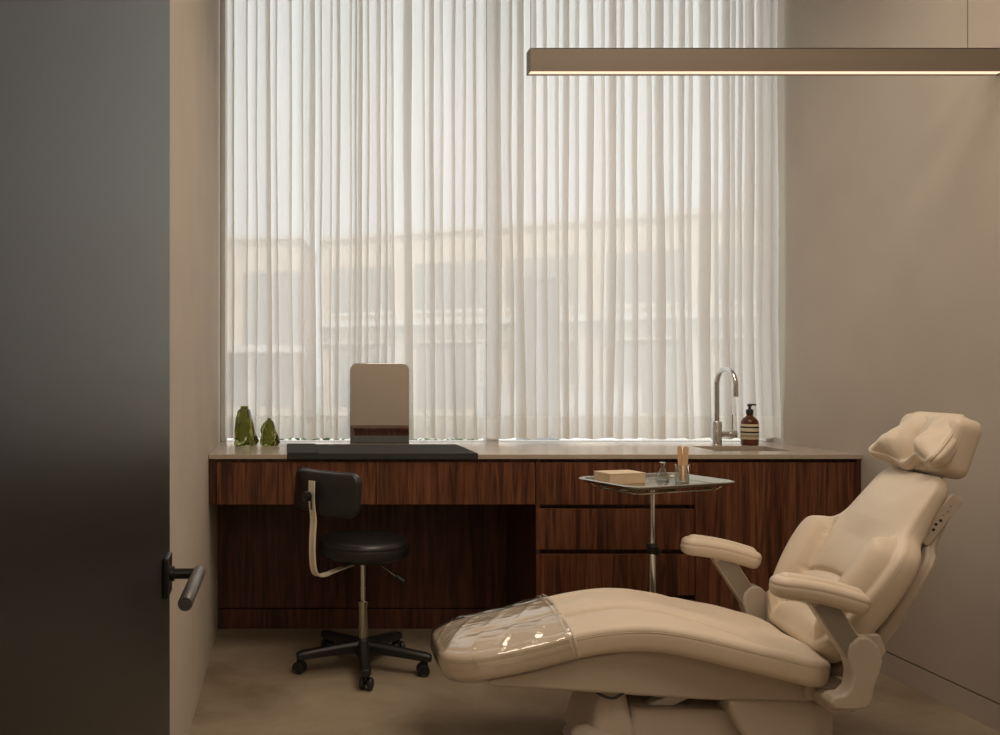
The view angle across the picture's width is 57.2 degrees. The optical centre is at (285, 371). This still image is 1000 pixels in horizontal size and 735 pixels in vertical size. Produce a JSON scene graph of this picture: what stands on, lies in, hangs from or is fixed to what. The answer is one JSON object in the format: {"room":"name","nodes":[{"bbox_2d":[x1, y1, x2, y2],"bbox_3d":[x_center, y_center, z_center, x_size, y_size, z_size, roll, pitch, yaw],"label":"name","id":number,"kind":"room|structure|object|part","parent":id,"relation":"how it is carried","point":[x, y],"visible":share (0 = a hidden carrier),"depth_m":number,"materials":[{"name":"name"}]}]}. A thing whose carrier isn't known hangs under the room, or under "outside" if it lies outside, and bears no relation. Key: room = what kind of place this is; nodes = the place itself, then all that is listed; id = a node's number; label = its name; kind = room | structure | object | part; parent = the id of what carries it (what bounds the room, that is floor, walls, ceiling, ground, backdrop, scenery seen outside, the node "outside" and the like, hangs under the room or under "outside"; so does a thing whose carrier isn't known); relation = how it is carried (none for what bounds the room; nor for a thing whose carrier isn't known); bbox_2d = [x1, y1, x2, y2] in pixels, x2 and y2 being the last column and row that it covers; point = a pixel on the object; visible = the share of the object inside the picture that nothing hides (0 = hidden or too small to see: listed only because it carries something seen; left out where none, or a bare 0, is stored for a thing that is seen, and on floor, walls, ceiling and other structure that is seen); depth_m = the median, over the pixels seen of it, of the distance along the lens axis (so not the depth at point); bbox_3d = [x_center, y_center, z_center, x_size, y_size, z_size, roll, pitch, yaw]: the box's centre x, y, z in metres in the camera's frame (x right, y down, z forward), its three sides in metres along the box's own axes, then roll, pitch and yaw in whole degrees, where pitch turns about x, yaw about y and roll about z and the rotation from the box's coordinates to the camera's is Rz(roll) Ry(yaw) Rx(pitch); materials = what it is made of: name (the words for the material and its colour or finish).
{"room":"examination room","nodes":[
{"label":"examination room","id":0,"kind":"room"},
{"bbox_2d":[170,0,220,734],"bbox_3d":[-0.409,-0.450,2.320,0.150,3.400,4.600,0,0,0],"label":"wall","id":1,"kind":"structure","parent":0,"point":[194,24],"depth_m":3.10,"materials":[{"name":"paint"}]},
{"bbox_2d":[189,628,999,734],"bbox_3d":[0.900,1.310,0.950,5.000,0.120,7.300,0,0,0],"label":"floor","id":2,"kind":"structure","parent":0,"point":[250,686],"depth_m":3.31,"materials":[{"name":"concrete"}]},
{"bbox_2d":[218,504,505,628],"bbox_3d":[0.372,0.911,4.290,1.407,0.678,0.030,0,0,0],"label":"panel","id":3,"kind":"object","parent":2,"relation":"on","point":[454,565],"visible":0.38,"depth_m":4.29,"materials":[{"name":"brown wood"}]},
{"bbox_2d":[292,467,431,690],"bbox_3d":[0.313,0.824,3.698,0.576,0.853,0.556,0,0,0],"label":"stool","id":4,"kind":"object","parent":2,"relation":"on","point":[316,492],"visible":1,"depth_m":3.59,"materials":[{"name":"black leather"}]},
{"bbox_3d":[0.088,0.495,3.497,0.043,0.038,0.042,0,0,-42],"label":"knob","id":5,"kind":"part","parent":4,"relation":"part of","materials":[{"name":"black plastic"}]},
{"bbox_3d":[0.176,1.160,3.670,0.270,0.058,0.052,0,0,-15],"label":"leg","id":6,"kind":"part","parent":4,"relation":"part of","materials":[{"name":"black plastic"}]},
{"bbox_3d":[0.149,0.487,3.559,0.103,0.180,0.373,0,0,-41],"label":"backrest","id":7,"kind":"part","parent":4,"relation":"part of","materials":[{"name":"black leather"}]},
{"bbox_3d":[0.242,1.160,3.840,0.052,0.058,0.270,0,0,-33],"label":"leg","id":8,"kind":"part","parent":4,"relation":"part of","materials":[{"name":"black plastic"}]},
{"bbox_3d":[0.326,0.924,3.710,0.028,0.252,0.028,0,0,0],"label":"lift rod","id":9,"kind":"part","parent":4,"relation":"part of","materials":[{"name":"silver metal"}]},
{"bbox_3d":[0.326,0.730,3.710,0.384,0.090,0.384,0,0,0],"label":"seat","id":10,"kind":"part","parent":4,"relation":"part of","materials":[{"name":"black leather"}]},
{"bbox_3d":[0.318,1.160,3.555,0.052,0.058,0.270,0,0,3],"label":"leg","id":11,"kind":"part","parent":4,"relation":"part of","materials":[{"name":"black plastic"}]},
{"bbox_3d":[0.326,0.787,3.710,0.180,0.022,0.180,0,0,0],"label":"seat plate","id":12,"kind":"part","parent":4,"relation":"part of","materials":[{"name":"black metal"}]},
{"bbox_3d":[0.423,1.160,3.830,0.052,0.058,0.270,0,0,39],"label":"leg","id":13,"kind":"part","parent":4,"relation":"part of","materials":[{"name":"black plastic"}]},
{"bbox_3d":[0.407,0.819,3.643,0.141,0.058,0.012,0,0,41],"label":"lever","id":14,"kind":"part","parent":4,"relation":"part of","materials":[{"name":"black plastic"}]},
{"bbox_3d":[0.471,1.160,3.654,0.270,0.058,0.052,0,0,21],"label":"leg","id":15,"kind":"part","parent":4,"relation":"part of","materials":[{"name":"black plastic"}]},
{"bbox_2d":[506,459,694,605],"bbox_3d":[1.417,0.812,4.103,0.684,0.876,0.654,0,0,0],"label":"base cabinet","id":16,"kind":"object","parent":2,"relation":"on","point":[576,535],"visible":0.42,"depth_m":3.78,"materials":[{"name":"brown wood"}]},
{"bbox_3d":[1.417,0.873,3.786,0.681,0.177,0.020,0,0,0],"label":"drawer","id":17,"kind":"part","parent":16,"relation":"part of","materials":[{"name":"brown wood"}]},
{"bbox_3d":[1.417,0.676,3.786,0.681,0.174,0.020,0,0,0],"label":"drawer","id":18,"kind":"part","parent":16,"relation":"part of","materials":[{"name":"brown wood"}]},
{"bbox_3d":[1.417,0.480,3.786,0.681,0.182,0.020,0,0,0],"label":"drawer","id":19,"kind":"part","parent":16,"relation":"part of","materials":[{"name":"brown wood"}]},
{"bbox_2d":[579,472,734,592],"bbox_3d":[1.386,0.830,3.370,0.614,0.840,0.481,0,0,0],"label":"stand","id":20,"kind":"object","parent":2,"relation":"on","point":[695,481],"visible":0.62,"depth_m":3.35,"materials":[{"name":"silver metal"}]},
{"bbox_2d":[594,470,645,483],"bbox_3d":[1.291,0.406,3.400,0.159,0.040,0.106,0,0,-14],"label":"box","id":21,"kind":"object","parent":20,"relation":"on","point":[610,476],"visible":0.95,"depth_m":3.36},
{"bbox_3d":[1.401,0.675,3.344,0.040,0.038,0.071,0,0,0],"label":"knob","id":22,"kind":"part","parent":20,"relation":"part of","materials":[{"name":"black plastic"}]},
{"bbox_2d":[579,472,734,494],"bbox_3d":[1.414,0.430,3.360,0.557,0.040,0.462,0,0,0],"label":"tray","id":23,"kind":"object","parent":20,"relation":"on","point":[695,481],"depth_m":3.31,"materials":[{"name":"silver metal"}]},
{"bbox_2d":[655,462,669,480],"bbox_3d":[1.475,0.390,3.440,0.053,0.073,0.053,0,0,0],"label":"flask","id":24,"kind":"object","parent":20,"relation":"on","point":[659,462],"visible":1,"depth_m":3.43,"materials":[{"name":"clear glass"}]},
{"bbox_2d":[674,464,689,482],"bbox_3d":[1.532,0.392,3.395,0.056,0.068,0.056,0,0,0],"label":"glass beaker","id":25,"kind":"object","parent":20,"relation":"on","point":[674,464],"visible":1,"depth_m":3.39,"materials":[{"name":"clear glass"}]},
{"bbox_2d":[677,446,682,480],"bbox_3d":[1.528,0.354,3.402,0.024,0.137,0.009,0,0,-8],"label":"tongue depressor","id":26,"kind":"object","parent":25,"relation":"in","point":[679,448],"visible":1,"depth_m":3.40,"materials":[{"name":"brown wood"}]},
{"bbox_2d":[681,446,688,480],"bbox_3d":[1.539,0.354,3.387,0.025,0.137,0.009,0,0,6],"label":"tongue depressor","id":27,"kind":"object","parent":25,"relation":"in","point":[685,449],"visible":1,"depth_m":3.39,"materials":[{"name":"brown wood"}]},
{"bbox_2d":[430,411,981,734],"bbox_3d":[1.331,0.691,2.893,1.678,1.118,0.694,0,0,3],"label":"chair","id":28,"kind":"object","parent":2,"relation":"on","point":[842,585],"depth_m":2.73,"materials":[{"name":"beige leather"}]},
{"bbox_3d":[0.705,0.873,2.926,0.424,0.228,0.454,0,0,3],"label":"clear foot cover","id":29,"kind":"part","parent":28,"relation":"part of","materials":[{"name":"clear plastic"}]},
{"bbox_3d":[1.340,1.228,2.893,0.790,0.045,0.392,0,0,3],"label":"plate","id":30,"kind":"part","parent":28,"relation":"part of","materials":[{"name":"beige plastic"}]},
{"bbox_2d":[432,588,830,686],"bbox_3d":[1.097,0.859,2.905,1.196,0.246,0.526,0,0,3],"label":"seat cushion","id":31,"kind":"object","parent":28,"relation":"on","point":[614,637],"depth_m":2.73,"materials":[{"name":"beige leather"}]},
{"bbox_3d":[1.145,0.939,2.903,1.000,0.165,0.350,0,0,3],"label":"seat frame","id":32,"kind":"part","parent":28,"relation":"part of","materials":[{"name":"beige plastic"}]},
{"bbox_3d":[1.290,1.137,2.895,0.417,0.145,0.297,0,0,3],"label":"motor","id":33,"kind":"part","parent":28,"relation":"part of","materials":[{"name":"beige plastic"}]},
{"bbox_3d":[1.576,0.650,3.183,0.278,0.120,0.090,0,0,3],"label":"armrest","id":34,"kind":"part","parent":28,"relation":"part of","materials":[{"name":"beige leather"}]},
{"bbox_3d":[1.762,0.864,3.119,0.099,0.168,0.027,0,0,3],"label":"hinge plate","id":35,"kind":"part","parent":28,"relation":"part of","materials":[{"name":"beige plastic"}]},
{"bbox_3d":[1.567,0.650,2.578,0.278,0.120,0.090,0,0,3],"label":"armrest","id":36,"kind":"part","parent":28,"relation":"part of","materials":[{"name":"beige leather"}]},
{"bbox_3d":[1.647,0.986,2.645,0.080,0.042,0.101,0,0,3],"label":"arm mount","id":37,"kind":"part","parent":28,"relation":"part of","materials":[{"name":"beige plastic"}]},
{"bbox_2d":[768,468,947,662],"bbox_3d":[1.857,0.615,2.866,0.443,0.581,0.586,0,0,3],"label":"cushion","id":38,"kind":"object","parent":28,"relation":"on","point":[883,546],"depth_m":2.72,"materials":[{"name":"beige leather"}]},
{"bbox_3d":[1.736,0.864,2.623,0.099,0.168,0.027,0,0,3],"label":"hinge plate","id":39,"kind":"part","parent":28,"relation":"part of","materials":[{"name":"beige plastic"}]},
{"bbox_2d":[868,411,968,470],"bbox_3d":[2.068,0.228,2.854,0.164,0.191,0.332,0,0,3],"label":"pillow","id":40,"kind":"object","parent":28,"relation":"on","point":[922,441],"depth_m":2.77,"materials":[{"name":"beige leather"}]},
{"bbox_3d":[2.005,0.453,2.694,0.134,0.160,0.008,0,0,3],"label":"control panel","id":41,"kind":"part","parent":28,"relation":"part of","materials":[{"name":"beige plastic"}]},
{"bbox_2d":[692,459,860,632],"bbox_3d":[2.116,0.812,4.103,0.713,0.876,0.654,0,0,0],"label":"base cabinet","id":42,"kind":"object","parent":2,"relation":"on","point":[768,499],"visible":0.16,"depth_m":3.78,"materials":[{"name":"brown wood"}]},
{"bbox_2d":[209,442,861,458],"bbox_3d":[1.071,0.364,4.090,2.805,0.020,0.641,0,0,0],"label":"countertop","id":43,"kind":"structure","parent":42,"relation":"on","point":[223,450],"depth_m":3.96,"materials":[{"name":"stone"}]},
{"bbox_2d":[234,406,258,445],"bbox_3d":[-0.191,0.259,4.218,0.123,0.190,0.100,0,0,0],"label":"glass vase","id":44,"kind":"object","parent":43,"relation":"on","point":[244,430],"visible":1,"depth_m":4.19,"materials":[{"name":"green glass"}]},
{"bbox_2d":[260,418,279,445],"bbox_3d":[-0.082,0.288,4.219,0.084,0.132,0.082,0,0,-35],"label":"glass vase","id":45,"kind":"object","parent":43,"relation":"on","point":[269,437],"visible":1,"depth_m":4.20,"materials":[{"name":"green glass"}]},
{"bbox_2d":[209,459,534,504],"bbox_3d":[0.371,0.473,4.028,1.406,0.196,0.504,0,0,0],"label":"drawer unit","id":46,"kind":"object","parent":43,"relation":"attached to","point":[231,481],"visible":0.91,"depth_m":3.78,"materials":[{"name":"brown wood"}]},
{"bbox_3d":[0.043,0.479,3.786,0.684,0.181,0.020,0,0,0],"label":"drawer","id":47,"kind":"part","parent":46,"relation":"part of","materials":[{"name":"brown wood"}]},
{"bbox_3d":[0.730,0.479,3.786,0.683,0.181,0.020,0,0,0],"label":"drawer","id":48,"kind":"part","parent":46,"relation":"part of","materials":[{"name":"brown wood"}]},
{"bbox_2d":[350,363,408,443],"bbox_3d":[0.458,0.155,4.296,0.289,0.397,0.013,0,0,0],"label":"mirror","id":49,"kind":"object","parent":43,"relation":"on","point":[379,392],"visible":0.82,"depth_m":4.29,"materials":[{"name":"grey mirror"}]},
{"bbox_2d":[287,443,477,458],"bbox_3d":[0.414,0.360,4.005,0.820,0.030,0.481,0,0,0],"label":"desk pad","id":50,"kind":"object","parent":43,"relation":"on","point":[294,450],"visible":1,"depth_m":3.86,"materials":[{"name":"grey leather"}]},
{"bbox_2d":[710,366,738,444],"bbox_3d":[2.128,0.163,4.198,0.122,0.382,0.198,0,0,0],"label":"tap","id":51,"kind":"object","parent":43,"relation":"on","point":[717,433],"visible":1,"depth_m":4.25,"materials":[{"name":"silver metal"}]},
{"bbox_3d":[2.099,0.107,4.191,0.025,0.270,0.183,0,0,-4],"label":"spout","id":52,"kind":"part","parent":51,"relation":"part of","materials":[{"name":"silver metal"}]},
{"bbox_3d":[2.150,0.302,4.270,0.077,0.039,0.039,0,0,0],"label":"handle","id":53,"kind":"part","parent":51,"relation":"part of","materials":[{"name":"silver metal"}]},
{"bbox_2d":[715,450,765,450],"bbox_3d":[2.110,0.461,4.065,0.362,0.172,0.282,0,0,0],"label":"sink basin","id":54,"kind":"object","parent":43,"relation":"in","point":[715,450],"visible":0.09,"depth_m":4.20,"materials":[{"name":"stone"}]},
{"bbox_2d":[740,404,758,445],"bbox_3d":[2.247,0.253,4.255,0.081,0.201,0.081,0,0,0],"label":"soap bottle","id":55,"kind":"object","parent":43,"relation":"on","point":[749,426],"visible":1,"depth_m":4.23,"materials":[{"name":"orange glass"}]},
{"bbox_2d":[772,0,999,703],"bbox_3d":[2.550,-0.500,2.320,0.150,3.300,4.600,0,0,0],"label":"wall","id":56,"kind":"structure","parent":0,"point":[889,277],"depth_m":3.51,"materials":[{"name":"paint"}]},
{"bbox_2d":[880,651,999,731],"bbox_3d":[2.545,1.203,2.325,0.140,0.094,4.250,0,0,0],"label":"baseboard","id":57,"kind":"structure","parent":56,"relation":"attached to","point":[986,711],"depth_m":3.31,"materials":[{"name":"paint"}]},
{"bbox_3d":[1.071,-2.210,2.320,3.109,0.120,4.600,0,0,0],"label":"ceiling","id":58,"kind":"structure","parent":0,"visible":0},
{"bbox_2d":[225,0,485,439],"bbox_3d":[0.346,-0.907,4.370,1.300,2.486,0.058,0,0,0],"label":"sheer curtain","id":59,"kind":"object","parent":58,"relation":"hanging from","point":[355,130],"visible":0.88,"depth_m":4.36,"materials":[{"name":"fabric"}]},
{"bbox_2d":[487,0,780,439],"bbox_3d":[1.735,-0.907,4.370,1.468,2.486,0.058,0,0,0],"label":"sheer curtain","id":60,"kind":"object","parent":58,"relation":"hanging from","point":[633,221],"visible":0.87,"depth_m":4.36,"materials":[{"name":"fabric"}]},
{"bbox_2d":[526,0,999,75],"bbox_3d":[1.652,-1.589,3.023,1.636,1.122,0.046,0,0,0],"label":"linear pendant light","id":61,"kind":"object","parent":58,"relation":"hanging from","point":[967,61],"visible":1,"depth_m":3.00,"materials":[{"name":"brown paint"}]},
{"bbox_2d":[529,71,999,73],"bbox_3d":[1.652,-1.035,3.023,1.622,0.006,0.040,0,0,0],"label":"diffuser","id":62,"kind":"object","parent":61,"relation":"attached to","point":[530,72],"depth_m":3.03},
{"bbox_3d":[1.071,0.812,4.535,3.109,0.875,0.170,0,0,0],"label":"wall","id":63,"kind":"structure","parent":0,"visible":0},
{"bbox_2d":[220,0,771,441],"bbox_3d":[1.071,-0.887,4.510,2.809,2.525,0.080,0,0,0],"label":"window","id":64,"kind":"structure","parent":63,"relation":"in","point":[222,2],"depth_m":4.47,"materials":[{"name":"beige"}]},
{"bbox_3d":[15.000,1.450,6.810,90.000,0.100,4.380,0,0,0],"label":"pavement","id":65,"kind":"object","parent":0,"visible":0},
{"bbox_2d":[280,438,343,439],"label":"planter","id":66,"kind":"object","parent":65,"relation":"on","point":[343,439],"depth_m":4.80,"materials":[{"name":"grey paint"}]},
{"bbox_2d":[409,438,462,439],"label":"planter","id":67,"kind":"object","parent":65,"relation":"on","point":[418,438],"depth_m":4.79,"materials":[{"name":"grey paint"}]},
{"bbox_3d":[-0.267,-0.450,0.100,0.134,3.400,0.160,0,0,0],"label":"wall","id":68,"kind":"structure","parent":0,"visible":0},
{"bbox_2d":[0,0,205,734],"bbox_3d":[-0.150,0.031,0.679,0.095,2.422,0.948,0,0,0],"label":"door","id":69,"kind":"structure","parent":68,"relation":"in","point":[87,572],"depth_m":0.66,"materials":[{"name":"black paint"}]},
{"bbox_3d":[-0.149,0.255,1.103,0.006,0.050,0.045,0,0,0],"label":"lever handle plate","id":70,"kind":"part","parent":69,"relation":"part of","materials":[{"name":"black metal"}]},
{"label":"outside","id":71,"kind":"structure","parent":0,"visible":0},
{"bbox_2d":[227,438,740,439],"bbox_3d":[15.000,1.500,49.500,150.000,0.100,81.000,0,0,0],"label":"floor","id":72,"kind":"structure","parent":71,"point":[227,438],"depth_m":18.86,"materials":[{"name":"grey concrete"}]},
{"bbox_2d":[516,437,559,439],"bbox_3d":[2.916,0.187,10.175,0.450,2.526,0.390,0,0,0],"label":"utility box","id":73,"kind":"object","parent":72,"relation":"on","point":[548,438],"visible":0.02,"depth_m":9.98,"materials":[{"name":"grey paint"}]},
{"bbox_2d":[477,438,641,439],"bbox_3d":[5.617,0.905,18.100,3.422,1.290,0.260,0,0,0],"label":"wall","id":74,"kind":"structure","parent":72,"relation":"on","point":[481,438],"depth_m":18.00,"materials":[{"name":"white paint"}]}
]}

